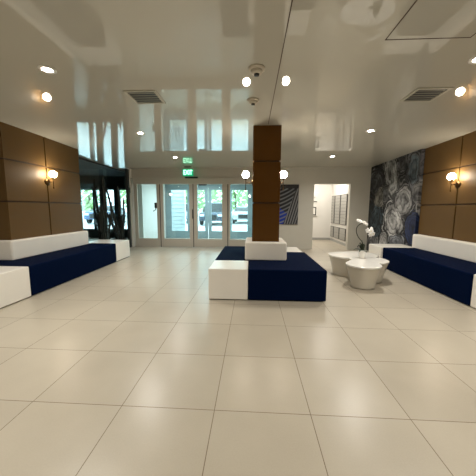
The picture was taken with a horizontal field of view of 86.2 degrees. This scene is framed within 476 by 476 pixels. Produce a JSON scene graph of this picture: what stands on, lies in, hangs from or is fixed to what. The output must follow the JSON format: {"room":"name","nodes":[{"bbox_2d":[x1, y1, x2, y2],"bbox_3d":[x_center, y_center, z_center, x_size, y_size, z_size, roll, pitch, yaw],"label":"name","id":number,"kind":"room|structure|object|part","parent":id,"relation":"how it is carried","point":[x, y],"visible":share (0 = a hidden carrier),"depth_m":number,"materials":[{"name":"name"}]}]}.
{"room":"lobby","nodes":[
{"label":"lobby","id":0,"kind":"room"},
{"bbox_2d":[0,122,82,239],"bbox_3d":[-4.130,-0.614,4.969,1.010,2.600,1.770,1,7,3],"label":"wall","id":1,"kind":"structure","parent":0,"point":[29,207],"depth_m":4.58,"materials":[{"name":"brown wood"}]},
{"bbox_3d":[-4.175,-0.922,4.053,0.970,0.641,0.020,1,7,3],"label":"cladding panel","id":2,"kind":"part","parent":1,"relation":"part of","materials":[{"name":"brown wood"}]},
{"bbox_3d":[-4.178,-0.259,4.130,0.970,0.646,0.020,1,7,3],"label":"cladding panel","id":3,"kind":"part","parent":1,"relation":"part of","materials":[{"name":"brown wood"}]},
{"bbox_3d":[-3.655,-1.574,4.351,0.020,0.543,0.818,1,7,3],"label":"cladding panel","id":4,"kind":"part","parent":1,"relation":"part of","materials":[{"name":"brown wood"}]},
{"bbox_3d":[-3.659,-0.963,4.422,0.020,0.641,0.818,1,7,3],"label":"cladding panel","id":5,"kind":"part","parent":1,"relation":"part of","materials":[{"name":"brown wood"}]},
{"bbox_3d":[-3.663,-0.299,4.500,0.020,0.646,0.818,1,7,3],"label":"cladding panel","id":6,"kind":"part","parent":1,"relation":"part of","materials":[{"name":"brown wood"}]},
{"bbox_2d":[44,171,56,187],"bbox_3d":[-3.532,-1.102,4.824,0.187,0.330,0.128,1,7,3],"label":"wall sconce","id":7,"kind":"object","parent":1,"relation":"attached to","point":[52,174],"visible":1,"depth_m":4.80,"materials":[{"name":"white glass"}]},
{"bbox_3d":[-3.500,-1.204,4.810,0.124,0.124,0.124,1,7,3],"label":"lamp shade","id":8,"kind":"part","parent":7,"relation":"part of","materials":[{"name":"white glass"}]},
{"bbox_3d":[-3.607,-1.678,5.241,0.020,0.543,0.928,1,7,3],"label":"cladding panel","id":9,"kind":"part","parent":1,"relation":"part of","materials":[{"name":"brown wood"}]},
{"bbox_3d":[-3.610,-1.066,5.312,0.020,0.641,0.928,1,7,3],"label":"cladding panel","id":10,"kind":"part","parent":1,"relation":"part of","materials":[{"name":"brown wood"}]},
{"bbox_3d":[-3.614,-0.403,5.389,0.020,0.646,0.928,1,7,3],"label":"cladding panel","id":11,"kind":"part","parent":1,"relation":"part of","materials":[{"name":"brown wood"}]},
{"bbox_2d":[78,160,124,175],"bbox_3d":[-5.656,-2.365,8.261,3.370,0.100,4.880,1,7,3],"label":"ceiling","id":12,"kind":"structure","parent":0,"point":[85,168],"depth_m":9.18,"materials":[{"name":"grey paint"}]},
{"bbox_2d":[138,184,165,237],"bbox_3d":[-3.261,-1.149,9.598,0.280,2.600,2.250,1,7,3],"label":"wall","id":13,"kind":"structure","parent":0,"point":[147,197],"depth_m":8.95,"materials":[{"name":"white paint"}]},
{"bbox_2d":[129,169,135,246],"bbox_3d":[-3.493,-1.007,8.376,0.090,2.600,0.230,1,7,3],"label":"trim","id":14,"kind":"structure","parent":13,"relation":"attached to","point":[130,177],"depth_m":8.33,"materials":[{"name":"white paint"}]},
{"bbox_2d":[80,176,251,237],"bbox_3d":[-3.205,-1.386,10.777,8.020,2.800,0.150,1,7,3],"label":"wall","id":15,"kind":"structure","parent":0,"point":[85,181],"depth_m":10.75,"materials":[{"name":"grey stone"}]},
{"bbox_2d":[80,188,93,229],"bbox_3d":[-6.484,-1.245,10.917,0.580,1.790,0.080,1,7,3],"label":"window","id":16,"kind":"structure","parent":15,"relation":"in","point":[80,188],"depth_m":10.79,"materials":[{"name":"teal"}]},
{"bbox_2d":[78,157,124,172],"bbox_3d":[-3.956,-1.004,8.326,0.050,2.600,4.880,1,7,3],"label":"trim","id":17,"kind":"structure","parent":15,"relation":"in","point":[79,158],"depth_m":7.13,"materials":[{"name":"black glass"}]},
{"bbox_2d":[165,186,253,238],"bbox_3d":[-1.133,-1.058,10.651,3.860,2.200,0.150,1,7,3],"label":"door","id":18,"kind":"structure","parent":15,"relation":"in","point":[208,189],"depth_m":10.65,"materials":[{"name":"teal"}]},
{"bbox_2d":[0,235,475,475],"bbox_3d":[-0.784,0.845,4.275,14.000,0.100,16.200,1,7,3],"label":"floor","id":19,"kind":"structure","parent":0,"point":[128,366],"depth_m":1.93,"materials":[{"name":"tile"}]},
{"bbox_2d":[0,231,129,307],"bbox_3d":[-3.784,0.328,4.857,1.735,0.760,3.850,1,7,3],"label":"bench","id":20,"kind":"object","parent":19,"relation":"on","point":[31,266],"visible":1,"depth_m":4.29,"materials":[{"name":"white fabric"}]},
{"bbox_3d":[-4.077,0.089,4.987,1.130,0.320,1.910,1,7,3],"label":"backrest","id":21,"kind":"part","parent":20,"relation":"part of","materials":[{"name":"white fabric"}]},
{"bbox_2d":[0,243,116,295],"bbox_3d":[-3.783,0.473,4.895,1.735,0.438,2.400,1,7,3],"label":"seat cushion","id":22,"kind":"object","parent":20,"relation":"on","point":[49,269],"depth_m":4.40,"materials":[{"name":"blue fabric"}]},
{"bbox_2d":[92,175,112,239],"bbox_3d":[-3.714,-0.616,6.947,0.592,2.150,0.460,1,7,3],"label":"potted cactus","id":23,"kind":"object","parent":19,"relation":"on","point":[104,231],"visible":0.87,"depth_m":6.88,"materials":[{"name":"black plant"}]},
{"bbox_3d":[-3.800,-0.717,6.864,0.104,1.732,0.097,1,7,3],"label":"stem","id":24,"kind":"part","parent":23,"relation":"part of","materials":[{"name":"black plant"}]},
{"bbox_3d":[-3.701,-0.364,6.872,0.109,1.034,0.092,1,7,3],"label":"stem","id":25,"kind":"part","parent":23,"relation":"part of","materials":[{"name":"black plant"}]},
{"bbox_3d":[-3.664,-0.318,6.902,0.125,0.934,0.133,1,7,3],"label":"stem","id":26,"kind":"part","parent":23,"relation":"part of","materials":[{"name":"black plant"}]},
{"bbox_3d":[-3.630,-0.773,6.931,0.118,1.832,0.103,1,7,3],"label":"stem","id":27,"kind":"part","parent":23,"relation":"part of","materials":[{"name":"black plant"}]},
{"bbox_3d":[-3.546,-0.435,7.048,0.154,1.132,0.056,0,7,-2],"label":"stem","id":28,"kind":"part","parent":23,"relation":"part of","materials":[{"name":"black plant"}]},
{"bbox_2d":[102,185,127,239],"bbox_3d":[-3.696,-0.599,7.667,0.637,1.951,0.458,-1,7,-14],"label":"potted cactus","id":29,"kind":"object","parent":19,"relation":"on","point":[121,218],"visible":0.81,"depth_m":7.62,"materials":[{"name":"black plant"}]},
{"bbox_3d":[-3.813,-0.498,7.584,0.354,1.136,0.067,-3,7,-23],"label":"stem","id":30,"kind":"part","parent":29,"relation":"part of","materials":[{"name":"black plant"}]},
{"bbox_3d":[-3.712,-0.721,7.558,0.363,1.587,0.074,-6,9,-44],"label":"stem","id":31,"kind":"part","parent":29,"relation":"part of","materials":[{"name":"black plant"}]},
{"bbox_3d":[-3.634,-0.420,7.573,0.209,0.987,0.168,1,7,3],"label":"stem","id":32,"kind":"part","parent":29,"relation":"part of","materials":[{"name":"black plant"}]},
{"bbox_3d":[-3.571,-0.759,7.667,0.102,1.632,0.074,1,7,3],"label":"stem","id":33,"kind":"part","parent":29,"relation":"part of","materials":[{"name":"black plant"}]},
{"bbox_3d":[-3.486,-0.327,7.637,0.115,0.784,0.071,4,8,30],"label":"stem","id":34,"kind":"part","parent":29,"relation":"part of","materials":[{"name":"black plant"}]},
{"bbox_3d":[-3.489,-0.592,7.756,0.093,1.282,0.069,-6,9,-42],"label":"stem","id":35,"kind":"part","parent":29,"relation":"part of","materials":[{"name":"black plant"}]},
{"bbox_2d":[125,169,131,246],"bbox_3d":[-3.537,-0.939,8.220,0.080,2.500,0.100,1,7,3],"label":"trim","id":36,"kind":"structure","parent":19,"relation":"on","point":[126,170],"depth_m":8.19,"materials":[{"name":"black metal"}]},
{"bbox_2d":[208,237,326,301],"bbox_3d":[0.460,0.390,4.593,1.640,0.745,2.170,1,7,3],"label":"bench","id":37,"kind":"object","parent":19,"relation":"on","point":[256,270],"visible":0.98,"depth_m":3.56,"materials":[{"name":"white fabric"}]},
{"bbox_2d":[215,246,248,266],"bbox_3d":[0.169,0.492,4.925,1.025,0.438,1.565,1,7,3],"label":"seat cushion","id":38,"kind":"object","parent":37,"relation":"on","point":[229,253],"depth_m":4.66,"materials":[{"name":"blue fabric"}]},
{"bbox_3d":[0.472,0.181,4.482,0.680,0.305,0.700,1,7,3],"label":"backrest","id":39,"kind":"part","parent":37,"relation":"part of","materials":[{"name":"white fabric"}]},
{"bbox_2d":[248,252,326,300],"bbox_3d":[0.721,0.572,4.264,1.080,0.438,1.505,1,7,3],"label":"seat cushion","id":40,"kind":"object","parent":37,"relation":"on","point":[296,277],"depth_m":3.53,"materials":[{"name":"blue fabric"}]},
{"bbox_2d":[329,251,388,289],"bbox_3d":[2.281,0.565,4.718,0.966,0.387,1.559,1,7,3],"label":"table","id":41,"kind":"object","parent":19,"relation":"on","point":[364,274],"visible":0.99,"depth_m":4.32,"materials":[{"name":"beige paint"}]},
{"bbox_2d":[354,219,374,258],"bbox_3d":[2.320,0.011,4.676,0.297,0.722,0.224,-3,7,-27],"label":"potted orchid","id":42,"kind":"object","parent":41,"relation":"on","point":[362,251],"visible":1,"depth_m":4.63,"materials":[{"name":"white plant"}]},
{"bbox_3d":[2.290,0.295,4.698,0.132,0.152,0.132,1,7,3],"label":"pot","id":43,"kind":"part","parent":42,"relation":"part of","materials":[{"name":"white ceramic"}]},
{"bbox_2d":[369,234,475,308],"bbox_3d":[3.524,0.425,4.434,0.835,0.745,3.580,1,7,3],"label":"bench","id":44,"kind":"object","parent":19,"relation":"on","point":[447,267],"visible":0.84,"depth_m":4.33,"materials":[{"name":"white fabric"}]},
{"bbox_2d":[382,248,475,305],"bbox_3d":[3.537,0.562,4.485,0.800,0.438,2.300,1,7,3],"label":"seat cushion","id":45,"kind":"object","parent":44,"relation":"on","point":[452,276],"depth_m":4.14,"materials":[{"name":"blue fabric"}]},
{"bbox_3d":[3.869,0.201,4.475,0.155,0.305,2.350,1,7,3],"label":"backrest","id":46,"kind":"part","parent":44,"relation":"part of","materials":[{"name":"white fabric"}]},
{"bbox_2d":[0,0,475,172],"bbox_3d":[0.186,-1.695,3.120,11.400,0.216,14.600,1,7,3],"label":"ceiling","id":47,"kind":"structure","parent":0,"point":[339,79],"depth_m":2.53,"materials":[{"name":"grey paint"}]},
{"bbox_2d":[37,65,56,73],"bbox_3d":[-1.824,-1.609,2.433,0.150,0.010,0.150,1,7,3],"label":"recessed light","id":48,"kind":"object","parent":47,"relation":"in","point":[43,68],"visible":1,"depth_m":2.43,"materials":[{"name":"white"}]},
{"bbox_2d":[123,90,165,103],"bbox_3d":[-1.101,-1.673,3.031,0.370,0.013,0.360,1,7,3],"label":"ceiling vent","id":49,"kind":"object","parent":47,"relation":"in","point":[138,96],"visible":1,"depth_m":3.01,"materials":[{"name":"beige metal"}]},
{"bbox_2d":[183,166,192,175],"bbox_3d":[-1.550,-2.063,7.860,0.330,0.290,0.040,1,7,3],"label":"exit sign","id":50,"kind":"object","parent":47,"relation":"hanging from","point":[186,172],"visible":1,"depth_m":7.85,"materials":[{"name":"green plastic"}]},
{"bbox_2d":[247,97,258,105],"bbox_3d":[0.184,-1.648,3.095,0.142,0.063,0.142,1,7,3],"label":"smoke detector","id":51,"kind":"object","parent":47,"relation":"attached to","point":[253,101],"visible":1,"depth_m":3.06,"materials":[{"name":"beige plastic"}]},
{"bbox_2d":[248,64,264,76],"bbox_3d":[0.176,-1.564,2.400,0.158,0.069,0.158,1,7,3],"label":"smoke detector","id":52,"kind":"object","parent":47,"relation":"attached to","point":[256,70],"visible":1,"depth_m":2.36,"materials":[{"name":"beige plastic"}]},
{"bbox_2d":[268,0,292,123],"bbox_3d":[0.361,-1.542,1.933,0.008,0.002,4.230,1,7,3],"label":"trim","id":53,"kind":"structure","parent":47,"relation":"attached to","point":[292,0],"depth_m":2.11,"materials":[{"name":"brown"}]},
{"bbox_2d":[399,87,453,101],"bbox_3d":[2.148,-1.643,2.928,0.370,0.013,0.360,1,7,3],"label":"ceiling vent","id":54,"kind":"object","parent":47,"relation":"in","point":[420,94],"visible":1,"depth_m":2.92,"materials":[{"name":"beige metal"}]},
{"bbox_2d":[385,0,475,39],"bbox_3d":[1.438,-1.482,1.468,0.640,0.002,1.010,1,7,3],"label":"trim","id":55,"kind":"structure","parent":47,"relation":"attached to","point":[416,0],"depth_m":1.95,"materials":[{"name":"brown"}]},
{"bbox_2d":[468,56,475,63],"bbox_3d":[2.110,-1.562,2.224,0.150,0.010,0.150,1,7,3],"label":"recessed light","id":56,"kind":"object","parent":47,"relation":"in","point":[472,60],"visible":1,"depth_m":2.25,"materials":[{"name":"white"}]},
{"bbox_2d":[252,125,281,241],"bbox_3d":[0.472,-0.521,4.398,0.447,2.600,0.435,1,7,3],"label":"wall pillar","id":57,"kind":"structure","parent":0,"point":[266,138],"depth_m":4.13,"materials":[{"name":"brown wood"}]},
{"bbox_2d":[242,171,252,190],"bbox_3d":[0.166,-0.974,4.334,0.192,0.330,0.128,1,7,3],"label":"wall sconce","id":58,"kind":"object","parent":57,"relation":"attached to","point":[245,174],"visible":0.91,"depth_m":4.29,"materials":[{"name":"white glass"}]},
{"bbox_3d":[0.133,-1.076,4.324,0.124,0.124,0.124,1,7,3],"label":"lamp shade","id":59,"kind":"part","parent":58,"relation":"part of","materials":[{"name":"white glass"}]},
{"bbox_3d":[0.261,-0.933,4.361,0.020,0.641,0.435,1,7,3],"label":"cladding panel","id":60,"kind":"part","parent":57,"relation":"part of","materials":[{"name":"brown wood"}]},
{"bbox_3d":[0.258,-0.271,4.439,0.020,0.646,0.435,1,7,3],"label":"cladding panel","id":61,"kind":"part","parent":57,"relation":"part of","materials":[{"name":"brown wood"}]},
{"bbox_3d":[0.265,-1.545,4.290,0.020,0.543,0.435,1,7,3],"label":"cladding panel","id":62,"kind":"part","parent":57,"relation":"part of","materials":[{"name":"brown wood"}]},
{"bbox_3d":[0.460,-0.244,4.221,0.407,0.646,0.020,1,7,3],"label":"cladding panel","id":63,"kind":"part","parent":57,"relation":"part of","materials":[{"name":"brown wood"}]},
{"bbox_3d":[0.467,-1.519,4.073,0.407,0.543,0.020,1,7,3],"label":"cladding panel","id":64,"kind":"part","parent":57,"relation":"part of","materials":[{"name":"brown wood"}]},
{"bbox_3d":[0.463,-0.907,4.144,0.407,0.641,0.020,1,7,3],"label":"cladding panel","id":65,"kind":"part","parent":57,"relation":"part of","materials":[{"name":"brown wood"}]},
{"bbox_3d":[0.684,-0.266,4.416,0.020,0.646,0.435,1,7,3],"label":"cladding panel","id":66,"kind":"part","parent":57,"relation":"part of","materials":[{"name":"brown wood"}]},
{"bbox_3d":[0.688,-0.928,4.338,0.020,0.641,0.435,1,7,3],"label":"cladding panel","id":67,"kind":"part","parent":57,"relation":"part of","materials":[{"name":"brown wood"}]},
{"bbox_3d":[0.691,-1.540,4.267,0.020,0.543,0.435,1,7,3],"label":"cladding panel","id":68,"kind":"part","parent":57,"relation":"part of","materials":[{"name":"brown wood"}]},
{"bbox_2d":[280,171,286,189],"bbox_3d":[0.762,-0.967,4.302,0.132,0.330,0.128,1,7,3],"label":"wall sconce","id":69,"kind":"object","parent":57,"relation":"attached to","point":[283,175],"visible":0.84,"depth_m":4.26,"materials":[{"name":"white glass"}]},
{"bbox_3d":[0.767,-1.069,4.290,0.124,0.124,0.124,1,7,3],"label":"lamp shade","id":70,"kind":"part","parent":69,"relation":"part of","materials":[{"name":"white glass"}]},
{"bbox_2d":[312,184,331,237],"bbox_3d":[2.884,-1.283,10.607,2.200,2.700,0.150,1,7,3],"label":"wall","id":71,"kind":"structure","parent":0,"point":[322,222],"depth_m":10.52,"materials":[{"name":"white paint"}]},
{"bbox_2d":[313,192,317,215],"bbox_3d":[3.078,-1.391,10.463,0.420,0.950,0.090,1,7,3],"label":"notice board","id":72,"kind":"object","parent":71,"relation":"attached to","point":[315,208],"visible":0.39,"depth_m":10.45,"materials":[{"name":"white"}]},
{"bbox_2d":[279,167,371,249],"bbox_3d":[2.530,-0.941,8.095,3.730,2.600,0.150,1,7,3],"label":"wall","id":73,"kind":"structure","parent":0,"point":[299,235],"depth_m":7.97,"materials":[{"name":"paint"}]},
{"bbox_2d":[131,168,252,247],"bbox_3d":[-1.392,-0.985,8.239,4.120,2.590,0.220,1,7,3],"label":"door","id":74,"kind":"structure","parent":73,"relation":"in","point":[158,176],"depth_m":8.19,"materials":[{"name":"clear glass"},{"name":"steel"}]},
{"bbox_2d":[278,184,298,223],"bbox_3d":[1.323,-1.059,8.053,1.160,1.250,0.038,1,7,3],"label":"wall art","id":75,"kind":"object","parent":73,"relation":"attached to","point":[289,197],"visible":0.48,"depth_m":8.02,"materials":[{"name":"black plastic"}]},
{"bbox_2d":[312,238,345,245],"bbox_3d":[2.743,0.160,9.497,2.070,0.090,2.400,1,7,3],"label":"baseboard","id":76,"kind":"structure","parent":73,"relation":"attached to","point":[331,239],"depth_m":10.37,"materials":[{"name":"grey metal"}]},
{"bbox_2d":[330,184,348,243],"bbox_3d":[3.858,-1.123,9.287,0.150,2.700,2.400,1,7,3],"label":"wall","id":77,"kind":"structure","parent":0,"point":[337,189],"depth_m":9.48,"materials":[{"name":"white paint"}]},
{"bbox_2d":[330,226,333,236],"bbox_3d":[3.807,-0.271,10.312,0.031,0.430,0.390,1,7,3],"label":"bank","id":78,"kind":"object","parent":77,"relation":"attached to","point":[331,227],"visible":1,"depth_m":10.23,"materials":[{"name":"grey metal"}]},
{"bbox_2d":[331,196,334,222],"bbox_3d":[3.812,-1.141,10.210,0.031,1.080,0.390,1,7,3],"label":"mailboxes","id":79,"kind":"object","parent":77,"relation":"attached to","point":[333,197],"visible":1,"depth_m":10.12,"materials":[{"name":"grey metal"}]},
{"bbox_2d":[333,226,338,238],"bbox_3d":[3.778,-0.209,9.776,0.031,0.430,0.590,1,7,3],"label":"bank","id":80,"kind":"object","parent":77,"relation":"attached to","point":[336,229],"visible":1,"depth_m":9.72,"materials":[{"name":"grey metal"}]},
{"bbox_2d":[334,195,340,223],"bbox_3d":[3.783,-1.078,9.675,0.031,1.080,0.590,1,7,3],"label":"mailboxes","id":81,"kind":"object","parent":77,"relation":"attached to","point":[338,197],"visible":1,"depth_m":9.63,"materials":[{"name":"grey metal"}]},
{"bbox_2d":[339,228,345,240],"bbox_3d":[3.743,-0.134,9.131,0.031,0.430,0.610,1,7,3],"label":"bank","id":82,"kind":"object","parent":77,"relation":"attached to","point":[342,232],"visible":0.99,"depth_m":9.07,"materials":[{"name":"grey metal"}]},
{"bbox_3d":[3.735,-0.234,9.120,0.007,0.190,0.538,1,7,3],"label":"mailbox door","id":83,"kind":"part","parent":82,"relation":"part of","materials":[{"name":"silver metal"}]},
{"bbox_3d":[3.734,-0.035,9.143,0.007,0.190,0.538,1,7,3],"label":"mailbox door","id":84,"kind":"part","parent":82,"relation":"part of","materials":[{"name":"silver metal"}]},
{"bbox_2d":[340,194,347,224],"bbox_3d":[3.747,-1.003,9.030,0.031,1.080,0.610,1,7,3],"label":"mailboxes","id":85,"kind":"object","parent":77,"relation":"attached to","point":[344,198],"visible":0.99,"depth_m":8.99,"materials":[{"name":"grey metal"}]},
{"bbox_2d":[366,149,425,250],"bbox_3d":[4.098,-0.779,6.778,0.155,2.600,2.330,1,7,3],"label":"wall","id":86,"kind":"structure","parent":0,"point":[396,184],"depth_m":6.42,"materials":[{"name":"stone"}]},
{"bbox_2d":[418,131,475,242],"bbox_3d":[4.265,-0.530,4.651,0.590,2.600,1.910,1,7,3],"label":"wall","id":87,"kind":"structure","parent":0,"point":[444,213],"depth_m":4.77,"materials":[{"name":"brown wood"}]},
{"bbox_3d":[4.005,-0.334,5.162,0.020,0.646,0.968,1,7,3],"label":"cladding panel","id":88,"kind":"part","parent":87,"relation":"part of","materials":[{"name":"brown wood"}]},
{"bbox_3d":[4.008,-0.997,5.085,0.020,0.641,0.968,1,7,3],"label":"cladding panel","id":89,"kind":"part","parent":87,"relation":"part of","materials":[{"name":"brown wood"}]},
{"bbox_3d":[4.012,-1.609,5.014,0.020,0.543,0.968,1,7,3],"label":"cladding panel","id":90,"kind":"part","parent":87,"relation":"part of","materials":[{"name":"brown wood"}]},
{"bbox_2d":[447,173,460,190],"bbox_3d":[3.878,-1.003,4.591,0.187,0.330,0.128,1,7,3],"label":"wall sconce","id":91,"kind":"object","parent":87,"relation":"attached to","point":[451,176],"visible":1,"depth_m":4.56,"materials":[{"name":"white glass"}]},
{"bbox_3d":[3.848,-1.106,4.581,0.124,0.124,0.124,1,7,3],"label":"lamp shade","id":92,"kind":"part","parent":91,"relation":"part of","materials":[{"name":"white glass"}]},
{"bbox_3d":[3.952,-0.223,4.203,0.020,0.646,0.918,1,7,3],"label":"cladding panel","id":93,"kind":"part","parent":87,"relation":"part of","materials":[{"name":"brown wood"}]},
{"bbox_3d":[3.956,-0.886,4.126,0.020,0.641,0.918,1,7,3],"label":"cladding panel","id":94,"kind":"part","parent":87,"relation":"part of","materials":[{"name":"brown wood"}]},
{"bbox_3d":[3.959,-1.497,4.055,0.020,0.543,0.918,1,7,3],"label":"cladding panel","id":95,"kind":"part","parent":87,"relation":"part of","materials":[{"name":"brown wood"}]},
{"label":"outside","id":96,"kind":"structure","parent":0,"visible":0},
{"bbox_2d":[83,212,246,234],"bbox_3d":[2.181,-3.309,40.203,80.000,0.100,59.250,1,7,3],"label":"ground","id":97,"kind":"structure","parent":96,"point":[240,225],"depth_m":18.84,"materials":[{"name":"white concrete"}]},
{"bbox_2d":[81,190,107,211],"bbox_3d":[-17.469,-4.581,29.574,4.090,4.662,3.862,-5,9,-39],"label":"tree","id":98,"kind":"object","parent":97,"relation":"on","point":[87,202],"visible":0.23,"depth_m":29.17,"materials":[{"name":"green plant"}]},
{"bbox_2d":[84,206,125,222],"bbox_3d":[-11.410,-2.076,22.120,1.900,1.450,4.480,0,7,-5],"label":"car","id":99,"kind":"object","parent":97,"relation":"on","point":[88,215],"visible":0.26,"depth_m":20.21,"materials":[{"name":"blue paint"}]},
{"bbox_2d":[121,190,125,207],"bbox_3d":[-13.716,-5.654,33.523,4.030,5.913,3.879,1,7,3],"label":"tree","id":100,"kind":"object","parent":97,"relation":"on","point":[124,192],"visible":0.03,"depth_m":32.62,"materials":[{"name":"green plant"}]},
{"bbox_2d":[171,190,185,230],"bbox_3d":[-3.072,-1.813,12.716,0.870,3.200,0.190,1,7,3],"label":"wall","id":101,"kind":"structure","parent":97,"relation":"on","point":[178,196],"depth_m":12.68,"materials":[{"name":"white paint"}]},
{"bbox_2d":[198,190,221,211],"bbox_3d":[-3.500,-5.175,28.872,3.843,6.152,3.981,1,7,3],"label":"tree","id":102,"kind":"object","parent":97,"relation":"on","point":[214,192],"visible":0.16,"depth_m":28.29,"materials":[{"name":"green plant"}]},
{"bbox_2d":[199,203,221,224],"bbox_3d":[-1.873,-2.005,20.800,1.900,1.720,4.480,1,7,3],"label":"car","id":103,"kind":"object","parent":97,"relation":"on","point":[216,207],"visible":0.43,"depth_m":18.79,"materials":[{"name":"blue paint"}]},
{"bbox_2d":[208,215,216,219],"bbox_3d":[-1.993,-1.518,18.655,0.840,0.350,0.100,1,7,3],"label":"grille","id":104,"kind":"object","parent":103,"relation":"attached to","point":[214,217],"depth_m":18.60,"materials":[{"name":"plastic"}]},
{"bbox_2d":[219,190,246,210],"bbox_3d":[-0.407,-5.321,32.951,4.093,5.532,4.136,1,7,3],"label":"tree","id":105,"kind":"object","parent":97,"relation":"on","point":[238,195],"visible":0.33,"depth_m":32.56,"materials":[{"name":"green plant"}]},
{"bbox_2d":[232,207,247,222],"bbox_3d":[0.553,-2.120,23.074,1.900,1.450,4.480,1,7,3],"label":"car","id":106,"kind":"object","parent":97,"relation":"on","point":[240,213],"visible":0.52,"depth_m":21.03,"materials":[{"name":"grey paint"}]},
{"bbox_2d":[238,214,246,218],"bbox_3d":[0.434,-1.768,20.913,0.840,0.350,0.100,1,7,3],"label":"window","id":107,"kind":"structure","parent":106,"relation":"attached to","point":[240,216],"depth_m":20.87,"materials":[{"name":"glass"}]},
{"bbox_2d":[242,190,247,206],"bbox_3d":[2.486,-4.583,28.672,4.044,5.092,4.170,1,7,3],"label":"tree","id":108,"kind":"object","parent":97,"relation":"on","point":[243,197],"visible":0.08,"depth_m":27.98,"materials":[{"name":"green plant"}]}
]}

